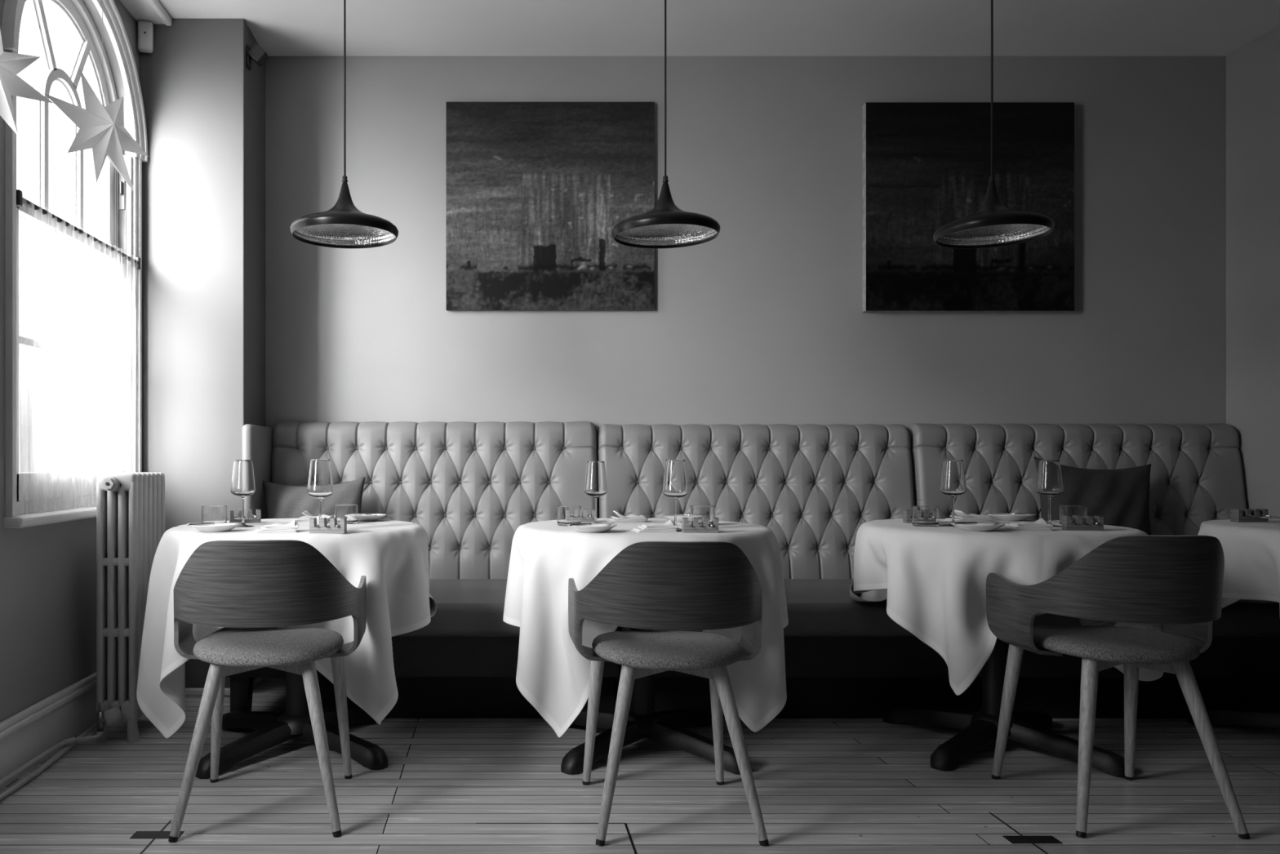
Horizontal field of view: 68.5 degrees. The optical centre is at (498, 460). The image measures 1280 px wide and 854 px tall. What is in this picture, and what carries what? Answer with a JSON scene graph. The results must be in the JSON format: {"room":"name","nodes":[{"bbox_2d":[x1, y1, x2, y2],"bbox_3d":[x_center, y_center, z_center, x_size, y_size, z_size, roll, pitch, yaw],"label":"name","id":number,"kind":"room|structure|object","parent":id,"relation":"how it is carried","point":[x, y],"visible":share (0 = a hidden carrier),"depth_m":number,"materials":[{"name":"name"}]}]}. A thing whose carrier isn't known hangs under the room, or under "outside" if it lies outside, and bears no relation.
{"room":"restaurant dining room","nodes":[
{"label":"restaurant dining room","id":0,"kind":"room"},
{"bbox_2d":[0,0,138,722],"bbox_3d":[-1.593,-0.426,0.210,0.220,2.793,7.220,0,0,0],"label":"wall","id":1,"kind":"structure","parent":0,"point":[48,571],"depth_m":3.08,"materials":[{"name":"paint"}]},
{"bbox_2d":[0,671,97,790],"bbox_3d":[-1.468,0.874,0.310,0.030,0.192,7.020,0,0,0],"label":"baseboard","id":2,"kind":"structure","parent":1,"relation":"attached to","point":[69,712],"depth_m":3.00,"materials":[{"name":"white paint"}]},
{"bbox_2d":[1,0,147,528],"bbox_3d":[-1.530,-0.777,3.290,0.205,1.964,1.058,0,0,0],"label":"window","id":3,"kind":"structure","parent":1,"relation":"in","point":[119,209],"depth_m":3.40,"materials":[{"name":"white paint"}]},
{"bbox_2d":[16,189,140,269],"bbox_3d":[-1.469,-0.800,3.292,0.028,0.048,0.956,0,0,0],"label":"curtain rod","id":4,"kind":"object","parent":3,"relation":"attached to","point":[20,199],"visible":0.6,"depth_m":3.15,"materials":[{"name":"black metal"}]},
{"bbox_2d":[18,193,137,513],"bbox_3d":[-1.461,-0.327,3.290,0.030,0.982,0.904,0,0,0],"label":"cafe curtain","id":5,"kind":"object","parent":4,"relation":"hanging from","point":[42,235],"visible":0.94,"depth_m":3.18,"materials":[{"name":"white fabric"}]},
{"bbox_2d":[44,0,148,192],"bbox_3d":[-1.216,-1.218,2.815,0.296,0.773,0.137,0,0,-24],"label":"star","id":6,"kind":"object","parent":3,"relation":"hanging from","point":[102,130],"visible":1,"depth_m":2.78,"materials":[{"name":"white"}]},
{"bbox_2d":[119,0,171,26],"bbox_3d":[-1.414,-1.806,0.310,0.138,0.034,7.020,0,0,0],"label":"trim","id":7,"kind":"structure","parent":1,"relation":"attached to","point":[152,11],"depth_m":3.71,"materials":[{"name":"white paint"}]},
{"bbox_3d":[-1.530,-0.777,1.620,0.205,1.964,1.058,0,0,0],"label":"window","id":8,"kind":"structure","parent":1,"relation":"in","visible":0},
{"bbox_2d":[0,30,53,136],"bbox_3d":[-1.227,-1.224,2.222,0.296,0.861,0.112,0,0,-27],"label":"star","id":9,"kind":"object","parent":8,"relation":"hanging from","point":[11,64],"visible":1,"depth_m":2.25,"materials":[{"name":"white"}]},
{"bbox_2d":[138,18,265,688],"bbox_3d":[-1.391,-0.426,4.098,0.683,2.793,0.557,0,0,0],"label":"wall pier","id":10,"kind":"object","parent":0,"point":[203,175],"visible":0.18,"depth_m":3.82,"materials":[{"name":"paint"}]},
{"bbox_2d":[137,20,153,53],"bbox_3d":[-1.446,-1.735,3.794,0.060,0.124,0.040,0,0,-14],"label":"sensor","id":11,"kind":"object","parent":10,"relation":"attached to","point":[145,28],"visible":1,"depth_m":3.78,"materials":[{"name":"white plastic"}]},
{"bbox_2d":[185,677,266,696],"bbox_3d":[-1.242,0.954,3.989,0.421,0.032,0.377,0,0,0],"label":"baseboard","id":12,"kind":"object","parent":10,"relation":"attached to","point":[188,691],"visible":0.12,"depth_m":3.80,"materials":[{"name":"white paint"}]},
{"bbox_2d":[246,43,269,70],"bbox_3d":[-1.008,-1.687,3.875,0.084,0.093,0.056,0,0,0],"label":"spotlight","id":13,"kind":"object","parent":10,"relation":"attached to","point":[257,54],"visible":1,"depth_m":3.85,"materials":[{"name":"black metal"}]},
{"bbox_2d":[0,677,1279,853],"bbox_3d":[1.525,1.020,0.488,6.550,0.100,7.777,0,0,0],"label":"floor","id":14,"kind":"structure","parent":0,"point":[823,785],"depth_m":2.68,"materials":[{"name":"grey wood"}]},
{"bbox_2d":[0,471,164,800],"bbox_3d":[-1.343,0.508,2.606,0.205,0.926,1.732,0,0,0],"label":"radiator","id":15,"kind":"object","parent":14,"relation":"on","point":[131,506],"depth_m":3.18,"materials":[{"name":"white metal"}]},
{"bbox_2d":[129,831,184,838],"bbox_3d":[-0.882,0.969,2.396,0.125,0.002,0.045,0,0,0],"label":"floor plate","id":16,"kind":"object","parent":14,"relation":"on","point":[138,834],"visible":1,"depth_m":2.40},
{"bbox_2d":[168,539,366,842],"bbox_3d":[-0.638,0.587,2.573,0.517,0.772,0.500,0,0,-5],"label":"dining chair","id":17,"kind":"object","parent":14,"relation":"on","point":[255,583],"visible":1,"depth_m":2.41,"materials":[{"name":"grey wood"}]},
{"bbox_2d":[195,671,388,778],"bbox_3d":[-0.681,0.599,3.148,0.816,0.742,0.816,0,0,36],"label":"pedestal table","id":18,"kind":"object","parent":14,"relation":"on","point":[274,728],"visible":0.41,"depth_m":3.06,"materials":[{"name":"black metal"}]},
{"bbox_2d":[136,518,436,738],"bbox_3d":[-0.683,0.541,3.137,0.946,0.641,0.933,0,0,-5],"label":"tablecloth","id":19,"kind":"object","parent":18,"relation":"on","point":[393,555],"visible":0.52,"depth_m":2.86,"materials":[{"name":"white fabric"}]},
{"bbox_2d":[201,505,226,522],"bbox_3d":[-0.966,0.189,3.148,0.082,0.066,0.082,0,0,0],"label":"tumbler","id":20,"kind":"object","parent":19,"relation":"on","point":[210,513],"visible":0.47,"depth_m":3.11,"materials":[{"name":"clear glass"}]},
{"bbox_2d":[191,522,240,532],"bbox_3d":[-0.881,0.210,2.881,0.153,0.022,0.153,0,0,0],"label":"plate","id":21,"kind":"object","parent":19,"relation":"on","point":[224,526],"visible":0.84,"depth_m":2.83,"materials":[{"name":"white ceramic"}]},
{"bbox_2d":[186,522,239,525],"bbox_3d":[-0.881,0.197,2.881,0.176,0.009,0.015,0,0,-38],"label":"table knife","id":22,"kind":"object","parent":21,"relation":"on","point":[197,523],"visible":1,"depth_m":2.86,"materials":[{"name":"metal"}]},
{"bbox_2d":[231,459,255,527],"bbox_3d":[-0.849,0.110,3.080,0.080,0.223,0.080,0,0,0],"label":"wine glass","id":23,"kind":"object","parent":19,"relation":"on","point":[242,482],"visible":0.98,"depth_m":3.05,"materials":[{"name":"clear"}]},
{"bbox_2d":[229,509,261,523],"bbox_3d":[-0.896,0.199,3.275,0.106,0.046,0.038,0,0,-20],"label":"block","id":24,"kind":"object","parent":19,"relation":"on","point":[232,519],"visible":0.68,"depth_m":3.26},
{"bbox_2d":[254,519,298,533],"bbox_3d":[-0.686,0.203,2.861,0.134,0.036,0.086,0,0,-14],"label":"napkin","id":25,"kind":"object","parent":19,"relation":"on","point":[292,526],"visible":1,"depth_m":2.83,"materials":[{"name":"white fabric"}]},
{"bbox_2d":[295,510,333,521],"bbox_3d":[-0.669,0.202,3.358,0.133,0.036,0.085,0,0,6],"label":"napkin","id":26,"kind":"object","parent":19,"relation":"on","point":[304,518],"visible":0.73,"depth_m":3.33,"materials":[{"name":"white fabric"}]},
{"bbox_2d":[306,458,333,521],"bbox_3d":[-0.559,0.109,2.906,0.081,0.225,0.081,0,0,0],"label":"wine glass","id":27,"kind":"object","parent":19,"relation":"on","point":[320,485],"visible":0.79,"depth_m":2.88,"materials":[{"name":"clear"}]},
{"bbox_2d":[309,517,346,533],"bbox_3d":[-0.517,0.199,2.815,0.106,0.046,0.038,0,0,1],"label":"block","id":28,"kind":"object","parent":19,"relation":"on","point":[342,529],"visible":0.91,"depth_m":2.80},
{"bbox_2d":[333,504,357,524],"bbox_3d":[-0.533,0.189,3.238,0.082,0.066,0.082,0,0,0],"label":"tumbler","id":29,"kind":"object","parent":19,"relation":"on","point":[348,511],"visible":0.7,"depth_m":3.20,"materials":[{"name":"clear glass"}]},
{"bbox_2d":[357,513,386,521],"bbox_3d":[-0.485,0.210,3.380,0.153,0.022,0.153,0,0,0],"label":"plate","id":30,"kind":"object","parent":19,"relation":"on","point":[361,517],"visible":0.64,"depth_m":3.33,"materials":[{"name":"white ceramic"}]},
{"bbox_2d":[357,512,377,516],"bbox_3d":[-0.485,0.197,3.380,0.015,0.009,0.176,0,0,-34],"label":"table knife","id":31,"kind":"object","parent":30,"relation":"on","point":[368,514],"visible":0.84,"depth_m":3.34,"materials":[{"name":"metal"}]},
{"bbox_2d":[219,421,619,718],"bbox_3d":[-0.305,0.397,3.737,1.485,1.145,0.874,0,0,0],"label":"banquette","id":32,"kind":"object","parent":14,"relation":"on","point":[470,486],"visible":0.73,"depth_m":4.03,"materials":[{"name":"leather"}]},
{"bbox_2d":[262,476,365,519],"bbox_3d":[-0.778,0.295,3.900,0.436,0.447,0.175,0,0,-9],"label":"cushion","id":33,"kind":"object","parent":32,"relation":"on","point":[282,500],"visible":0.25,"depth_m":3.88,"materials":[{"name":"fabric"}]},
{"bbox_2d":[139,812,1048,853],"bbox_3d":[0.235,0.970,1.875,2.238,0.001,1.349,0,0,0],"label":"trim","id":34,"kind":"structure","parent":14,"relation":"on","point":[169,822],"depth_m":2.46,"materials":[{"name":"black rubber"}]},
{"bbox_2d":[560,627,740,774],"bbox_3d":[0.490,0.599,3.148,0.816,0.742,0.816,0,0,-45],"label":"pedestal table","id":35,"kind":"object","parent":14,"relation":"on","point":[665,726],"visible":0.42,"depth_m":3.07,"materials":[{"name":"black metal"}]},
{"bbox_2d":[502,518,788,737],"bbox_3d":[0.485,0.536,3.144,0.946,0.631,0.946,0,0,0],"label":"tablecloth","id":36,"kind":"object","parent":35,"relation":"on","point":[553,676],"visible":0.47,"depth_m":2.85,"materials":[{"name":"white fabric"}]},
{"bbox_2d":[557,505,581,525],"bbox_3d":[0.241,0.189,3.148,0.082,0.066,0.082,0,0,0],"label":"tumbler","id":37,"kind":"object","parent":36,"relation":"on","point":[566,514],"visible":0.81,"depth_m":3.11,"materials":[{"name":"clear glass"}]},
{"bbox_2d":[581,508,595,522],"bbox_3d":[0.294,0.199,3.315,0.106,0.046,0.038,0,0,0],"label":"block","id":38,"kind":"object","parent":36,"relation":"on","point":[584,514],"visible":0.28,"depth_m":3.30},
{"bbox_2d":[567,523,617,533],"bbox_3d":[0.289,0.210,2.857,0.153,0.022,0.153,0,0,0],"label":"plate","id":39,"kind":"object","parent":36,"relation":"on","point":[593,528],"visible":0.9,"depth_m":2.81,"materials":[{"name":"white ceramic"}]},
{"bbox_2d":[568,522,614,526],"bbox_3d":[0.289,0.197,2.857,0.176,0.009,0.015,0,0,-33],"label":"table knife","id":40,"kind":"object","parent":39,"relation":"on","point":[571,524],"visible":0.98,"depth_m":2.83,"materials":[{"name":"metal"}]},
{"bbox_2d":[583,461,607,523],"bbox_3d":[0.328,0.112,3.120,0.078,0.218,0.078,0,0,0],"label":"wine glass","id":41,"kind":"object","parent":36,"relation":"on","point":[595,482],"visible":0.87,"depth_m":3.09,"materials":[{"name":"clear"}]},
{"bbox_2d":[604,510,648,522],"bbox_3d":[0.459,0.201,3.332,0.141,0.038,0.089,0,0,-9],"label":"napkin","id":42,"kind":"object","parent":36,"relation":"on","point":[631,517],"visible":1,"depth_m":3.30,"materials":[{"name":"white fabric"}]},
{"bbox_2d":[630,519,678,532],"bbox_3d":[0.485,0.203,2.871,0.134,0.036,0.086,0,0,-6],"label":"napkin","id":43,"kind":"object","parent":36,"relation":"on","point":[670,526],"visible":1,"depth_m":2.84,"materials":[{"name":"white fabric"}]},
{"bbox_2d":[662,459,688,530],"bbox_3d":[0.560,0.110,2.930,0.080,0.223,0.080,0,0,0],"label":"wine glass","id":44,"kind":"object","parent":36,"relation":"on","point":[675,486],"visible":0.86,"depth_m":2.90,"materials":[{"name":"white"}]},
{"bbox_2d":[660,515,690,522],"bbox_3d":[0.661,0.210,3.333,0.153,0.022,0.153,0,0,0],"label":"plate","id":45,"kind":"object","parent":36,"relation":"on","point":[666,517],"visible":0.44,"depth_m":3.29,"materials":[{"name":"white ceramic"}]},
{"bbox_2d":[657,514,690,515],"bbox_3d":[0.661,0.197,3.333,0.176,0.009,0.015,0,0,21],"label":"table knife","id":46,"kind":"object","parent":45,"relation":"on","point":[658,514],"visible":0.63,"depth_m":3.33,"materials":[{"name":"metal"}]},
{"bbox_2d":[681,516,718,533],"bbox_3d":[0.617,0.199,2.833,0.106,0.046,0.038,0,0,3],"label":"block","id":47,"kind":"object","parent":36,"relation":"on","point":[686,528],"visible":0.92,"depth_m":2.81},
{"bbox_2d":[690,505,715,524],"bbox_3d":[0.694,0.189,3.148,0.082,0.066,0.082,0,0,0],"label":"tumbler","id":48,"kind":"object","parent":36,"relation":"on","point":[700,512],"visible":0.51,"depth_m":3.11,"materials":[{"name":"clear glass"}]},
{"bbox_2d":[568,541,768,845],"bbox_3d":[0.464,0.587,2.535,0.517,0.772,0.500,0,0,0],"label":"dining chair","id":49,"kind":"object","parent":14,"relation":"on","point":[668,588],"visible":1,"depth_m":2.37,"materials":[{"name":"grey wood"}]},
{"bbox_2d":[596,423,982,718],"bbox_3d":[1.133,0.404,3.737,1.385,1.133,0.874,0,0,0],"label":"banquette","id":50,"kind":"object","parent":14,"relation":"on","point":[814,486],"visible":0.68,"depth_m":4.03,"materials":[{"name":"leather"}]},
{"bbox_2d":[882,638,1124,777],"bbox_3d":[1.690,0.599,3.148,0.816,0.742,0.816,0,0,-38],"label":"pedestal table","id":51,"kind":"object","parent":14,"relation":"on","point":[980,728],"visible":0.41,"depth_m":3.08,"materials":[{"name":"black metal"}]},
{"bbox_2d":[849,518,1164,695],"bbox_3d":[1.697,0.467,3.143,0.938,0.493,0.940,0,0,0],"label":"tablecloth","id":52,"kind":"object","parent":51,"relation":"on","point":[932,580],"visible":0.52,"depth_m":2.83,"materials":[{"name":"white fabric"}]},
{"bbox_2d":[902,509,911,523],"bbox_3d":[1.490,0.199,3.270,0.106,0.046,0.038,0,0,6],"label":"block","id":53,"kind":"object","parent":52,"relation":"on","point":[907,517],"visible":0.23,"depth_m":3.26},
{"bbox_2d":[911,506,938,526],"bbox_3d":[1.439,0.189,3.120,0.082,0.066,0.082,0,0,0],"label":"tumbler","id":54,"kind":"object","parent":52,"relation":"on","point":[922,516],"visible":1,"depth_m":3.09,"materials":[{"name":"clear glass"}]},
{"bbox_2d":[939,459,966,526],"bbox_3d":[1.532,0.110,3.120,0.080,0.223,0.080,0,0,0],"label":"wine glass","id":55,"kind":"object","parent":52,"relation":"on","point":[953,482],"visible":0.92,"depth_m":3.09,"materials":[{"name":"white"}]},
{"bbox_2d":[942,509,994,521],"bbox_3d":[1.706,0.200,3.362,0.148,0.040,0.093,0,0,-6],"label":"napkin","id":56,"kind":"object","parent":52,"relation":"on","point":[963,517],"visible":0.97,"depth_m":3.33,"materials":[{"name":"white fabric"}]},
{"bbox_2d":[950,522,1005,531],"bbox_3d":[1.504,0.210,2.906,0.153,0.022,0.153,0,0,0],"label":"plate","id":57,"kind":"object","parent":52,"relation":"on","point":[979,526],"visible":0.91,"depth_m":2.86,"materials":[{"name":"white ceramic"}]},
{"bbox_2d":[952,521,1001,524],"bbox_3d":[1.504,0.197,2.906,0.176,0.009,0.015,0,0,-13],"label":"table knife","id":58,"kind":"object","parent":57,"relation":"on","point":[954,522],"visible":1,"depth_m":2.90,"materials":[{"name":"metal"}]},
{"bbox_2d":[986,513,1033,520],"bbox_3d":[1.878,0.210,3.400,0.153,0.022,0.153,0,0,0],"label":"plate","id":59,"kind":"object","parent":52,"relation":"on","point":[998,517],"visible":0.92,"depth_m":3.35,"materials":[{"name":"white ceramic"}]},
{"bbox_2d":[988,512,1036,515],"bbox_3d":[1.878,0.197,3.400,0.176,0.009,0.015,0,0,15],"label":"table knife","id":60,"kind":"object","parent":59,"relation":"on","point":[1012,513],"visible":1,"depth_m":3.39,"materials":[{"name":"metal"}]},
{"bbox_2d":[998,517,1053,531],"bbox_3d":[1.668,0.202,2.932,0.141,0.038,0.090,0,0,6],"label":"napkin","id":61,"kind":"object","parent":52,"relation":"on","point":[1041,524],"visible":0.99,"depth_m":2.90,"materials":[{"name":"white fabric"}]},
{"bbox_2d":[1035,459,1063,526],"bbox_3d":[1.845,0.110,3.100,0.080,0.223,0.080,0,0,0],"label":"wine glass","id":62,"kind":"object","parent":52,"relation":"on","point":[1049,483],"visible":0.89,"depth_m":3.07,"materials":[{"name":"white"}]},
{"bbox_2d":[1059,504,1087,524],"bbox_3d":[1.974,0.189,3.180,0.082,0.066,0.082,0,0,0],"label":"tumbler","id":63,"kind":"object","parent":52,"relation":"on","point":[1064,509],"visible":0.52,"depth_m":3.15,"materials":[{"name":"clear glass"}]},
{"bbox_2d":[1062,515,1103,530],"bbox_3d":[1.845,0.199,2.925,0.106,0.046,0.038,0,0,10],"label":"block","id":64,"kind":"object","parent":52,"relation":"on","point":[1067,525],"visible":0.94,"depth_m":2.91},
{"bbox_2d":[1052,520,1076,524],"bbox_3d":[1.823,0.199,2.978,0.030,0.007,0.156,0,0,10],"label":"spoon","id":65,"kind":"object","parent":64,"relation":"on","point":[1052,520],"visible":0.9,"depth_m":3.02,"materials":[{"name":"metal"}]},
{"bbox_2d":[1002,835,1062,843],"bbox_3d":[1.364,0.969,2.365,0.128,0.002,0.047,0,0,0],"label":"floor plate","id":66,"kind":"object","parent":14,"relation":"on","point":[1013,839],"visible":1,"depth_m":2.36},
{"bbox_2d":[906,422,1279,718],"bbox_3d":[2.553,0.402,3.737,1.444,1.136,0.874,0,0,0],"label":"banquette","id":67,"kind":"object","parent":14,"relation":"on","point":[1197,477],"visible":0.52,"depth_m":4.04,"materials":[{"name":"leather"}]},
{"bbox_2d":[1034,457,1151,534],"bbox_3d":[2.515,0.256,3.901,0.511,0.542,0.196,0,0,9],"label":"cushion","id":68,"kind":"object","parent":67,"relation":"on","point":[1120,495],"visible":0.4,"depth_m":3.86,"materials":[{"name":"black fabric"}]},
{"bbox_2d":[986,534,1249,839],"bbox_3d":[1.712,0.582,2.580,0.517,0.784,0.500,0,0,1],"label":"dining chair","id":69,"kind":"object","parent":14,"relation":"on","point":[1175,583],"visible":1,"depth_m":2.43,"materials":[{"name":"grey wood"}]},
{"bbox_3d":[2.840,0.599,3.148,0.696,0.742,0.696,0,0,-10],"label":"pedestal table","id":70,"kind":"object","parent":14,"relation":"on","visible":0},
{"bbox_2d":[1197,519,1279,608],"bbox_3d":[2.840,0.481,3.137,0.831,0.519,0.848,0,0,0],"label":"tablecloth","id":71,"kind":"object","parent":70,"relation":"on","point":[1251,550],"visible":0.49,"depth_m":3.07,"materials":[{"name":"white fabric"}]},
{"bbox_2d":[1230,508,1267,522],"bbox_3d":[2.700,0.199,3.330,0.106,0.046,0.038,0,0,0],"label":"block","id":72,"kind":"object","parent":71,"relation":"on","point":[1236,514],"visible":0.89,"depth_m":3.31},
{"bbox_2d":[1242,515,1271,518],"bbox_3d":[2.669,0.199,3.282,0.030,0.007,0.156,0,0,0],"label":"spoon","id":73,"kind":"object","parent":72,"relation":"on","point":[1262,517],"visible":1,"depth_m":3.24,"materials":[{"name":"metal"}]},
{"bbox_2d":[1259,514,1279,517],"bbox_3d":[2.731,0.198,3.272,0.015,0.009,0.176,0,0,0],"label":"table knife","id":74,"kind":"object","parent":71,"relation":"on","point":[1260,514],"visible":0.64,"depth_m":3.29,"materials":[{"name":"metal"}]},
{"bbox_2d":[158,0,1279,56],"bbox_3d":[1.525,-1.873,0.488,6.550,0.100,7.777,0,0,0],"label":"ceiling","id":75,"kind":"structure","parent":0,"point":[282,28],"depth_m":3.88,"materials":[{"name":"paint"}]},
{"bbox_2d":[289,0,398,248],"bbox_3d":[-0.521,-1.290,3.142,0.363,1.065,0.363,0,0,0],"label":"pendant lamp","id":76,"kind":"object","parent":75,"relation":"hanging from","point":[344,225],"visible":1,"depth_m":3.14,"materials":[{"name":"black metal"}]},
{"bbox_2d":[611,0,720,248],"bbox_3d":[0.567,-1.290,3.142,0.363,1.065,0.363,0,0,0],"label":"pendant lamp","id":77,"kind":"object","parent":75,"relation":"hanging from","point":[666,225],"visible":1,"depth_m":3.14,"materials":[{"name":"black metal"}]},
{"bbox_2d":[933,0,1054,248],"bbox_3d":[1.675,-1.290,3.142,0.363,1.065,0.363,0,0,0],"label":"pendant lamp","id":78,"kind":"object","parent":75,"relation":"hanging from","point":[993,224],"visible":1,"depth_m":3.14,"materials":[{"name":"black metal"}]},
{"bbox_2d":[265,56,1226,518],"bbox_3d":[1.850,-0.426,4.277,5.900,2.793,0.200,0,0,0],"label":"wall","id":79,"kind":"structure","parent":0,"point":[762,321],"depth_m":4.18,"materials":[{"name":"paint"}]},
{"bbox_2d":[445,102,654,310],"bbox_3d":[0.233,-1.141,4.165,0.934,0.934,0.022,0,0,0],"label":"painting","id":80,"kind":"object","parent":79,"relation":"attached to","point":[536,193],"visible":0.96,"depth_m":4.16,"materials":[{"name":"paint"}]},
{"bbox_2d":[862,102,1074,311],"bbox_3d":[2.105,-1.132,4.154,0.930,0.930,0.045,0,0,0],"label":"painting","id":81,"kind":"object","parent":79,"relation":"attached to","point":[926,166],"visible":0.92,"depth_m":4.13,"materials":[{"name":"paint"}]},
{"bbox_2d":[1226,26,1279,519],"bbox_3d":[3.430,-0.426,3.838,0.300,2.793,0.677,0,0,0],"label":"wall","id":82,"kind":"structure","parent":0,"point":[1253,69],"depth_m":4.01,"materials":[{"name":"paint"}]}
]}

